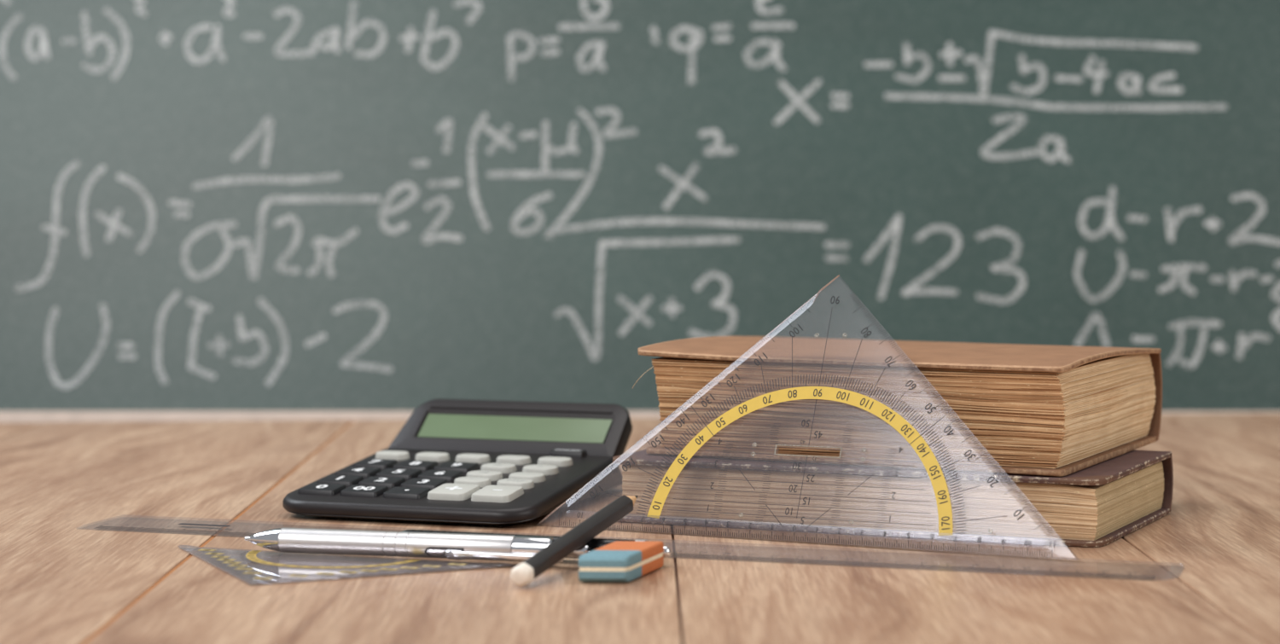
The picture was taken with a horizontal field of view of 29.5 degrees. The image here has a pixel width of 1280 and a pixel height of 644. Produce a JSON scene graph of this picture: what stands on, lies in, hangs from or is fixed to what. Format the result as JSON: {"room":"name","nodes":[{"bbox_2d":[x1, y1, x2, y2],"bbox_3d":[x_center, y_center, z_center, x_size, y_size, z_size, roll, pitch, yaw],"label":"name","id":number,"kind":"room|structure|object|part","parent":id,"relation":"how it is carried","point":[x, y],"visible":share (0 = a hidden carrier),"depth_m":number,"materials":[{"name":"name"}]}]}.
{"room":"classroom","nodes":[
{"label":"classroom","id":0,"kind":"room"},
{"bbox_3d":[0.000,0.905,0.101,6.400,0.040,4.500,0,3,0],"label":"floor","id":1,"kind":"structure","parent":0,"visible":0},
{"bbox_2d":[0,0,1279,423],"bbox_3d":[0.025,-0.017,1.723,2.030,1.615,0.241,0,3,0],"label":"chalkboard","id":2,"kind":"object","parent":1,"relation":"on","point":[211,210],"visible":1,"depth_m":1.65,"materials":[{"name":"green"}]},
{"bbox_3d":[0.025,0.086,1.628,2.030,0.050,0.028,0,-10,0],"label":"frame rail","id":3,"kind":"part","parent":2,"relation":"part of","materials":[{"name":"brown wood"}]},
{"bbox_2d":[0,413,1279,643],"bbox_3d":[0.011,0.464,0.990,1.542,0.740,1.244,0,3,0],"label":"table","id":4,"kind":"object","parent":1,"relation":"on","point":[1213,561],"visible":0.7,"depth_m":0.94,"materials":[{"name":"laminate"}]},
{"bbox_2d":[178,545,511,585],"bbox_3d":[-0.132,0.095,0.938,0.148,0.001,0.074,1,3,20],"label":"square","id":5,"kind":"object","parent":4,"relation":"on","point":[253,567],"visible":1,"depth_m":0.95,"materials":[{"name":"clear plastic"}]},
{"bbox_2d":[244,528,589,563],"bbox_3d":[-0.090,0.088,0.961,0.143,0.010,0.012,1,3,13],"label":"ballpoint pen","id":6,"kind":"object","parent":5,"relation":"on","point":[450,546],"visible":0.96,"depth_m":0.96,"materials":[{"name":"silver metal"}]},
{"bbox_2d":[282,398,632,524],"bbox_3d":[-0.082,0.064,1.141,0.123,0.041,0.161,1,3,18],"label":"calculator","id":7,"kind":"object","parent":4,"relation":"on","point":[452,461],"visible":0.98,"depth_m":1.14,"materials":[{"name":"plastic"}]},
{"bbox_2d":[315,484,327,488],"bbox_3d":[-0.144,0.074,1.100,0.005,0.001,0.007,1,8,18],"label":"print","id":8,"kind":"object","parent":7,"relation":"on","point":[325,485],"depth_m":1.10},
{"bbox_2d":[353,486,375,489],"bbox_3d":[-0.124,0.075,1.093,0.010,0.001,0.007,1,8,18],"label":"print","id":9,"kind":"object","parent":7,"relation":"on","point":[363,487],"depth_m":1.09},
{"bbox_2d":[409,461,421,465],"bbox_3d":[-0.106,0.067,1.147,0.005,0.001,0.007,1,8,18],"label":"print","id":10,"kind":"object","parent":7,"relation":"on","point":[418,462],"depth_m":1.15},
{"bbox_2d":[446,486,462,489],"bbox_3d":[-0.083,0.074,1.084,0.008,0.001,0.008,1,8,18],"label":"print","id":11,"kind":"object","parent":7,"relation":"on","point":[456,487],"depth_m":1.08},
{"bbox_3d":[-0.063,0.056,1.199,0.119,0.030,0.040,1,8,18],"label":"display panel","id":12,"kind":"part","parent":7,"relation":"part of","materials":[{"name":"black plastic"}]},
{"bbox_2d":[402,529,670,558],"bbox_3d":[-0.045,0.089,0.967,0.120,0.009,0.010,1,3,18],"label":"ballpoint pen","id":13,"kind":"object","parent":4,"relation":"on","point":[595,544],"visible":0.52,"depth_m":0.96,"materials":[{"name":"silver metal"}]},
{"bbox_2d":[510,495,637,587],"bbox_3d":[-0.023,0.084,0.948,0.008,0.022,0.114,1,4,22],"label":"pencil","id":14,"kind":"object","parent":4,"relation":"on","point":[525,573],"visible":1,"depth_m":0.93,"materials":[{"name":"black paint"}]},
{"bbox_2d":[578,541,663,582],"bbox_3d":[-0.007,0.091,0.928,0.018,0.010,0.048,1,3,20],"label":"eraser","id":15,"kind":"object","parent":4,"relation":"on","point":[619,561],"visible":1,"depth_m":0.91,"materials":[{"name":"blue rubber"}]},
{"bbox_2d":[93,523,1154,579],"bbox_3d":[-0.015,0.092,1.001,0.466,0.001,0.041,1,3,17],"label":"ruler","id":16,"kind":"object","parent":4,"relation":"on","point":[182,523],"visible":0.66,"depth_m":0.96,"materials":[{"name":"clear plastic"}]},
{"bbox_2d":[537,274,1068,557],"bbox_3d":[0.075,0.036,1.032,0.242,0.110,0.054,2,4,26],"label":"square","id":17,"kind":"object","parent":4,"relation":"on","point":[887,415],"visible":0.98,"depth_m":1.03,"materials":[{"name":"clear plastic"}]},
{"bbox_2d":[612,449,1173,546],"bbox_3d":[0.114,0.073,1.089,0.228,0.028,0.122,1,3,21],"label":"book","id":18,"kind":"object","parent":4,"relation":"on","point":[1099,504],"visible":0.77,"depth_m":1.04,"materials":[{"name":"paper"}]},
{"bbox_2d":[632,336,1162,476],"bbox_3d":[0.120,0.033,1.114,0.200,0.048,0.162,2,4,26],"label":"book","id":19,"kind":"object","parent":18,"relation":"on","point":[1036,410],"visible":0.9,"depth_m":1.05,"materials":[{"name":"brown paper"}]}
]}

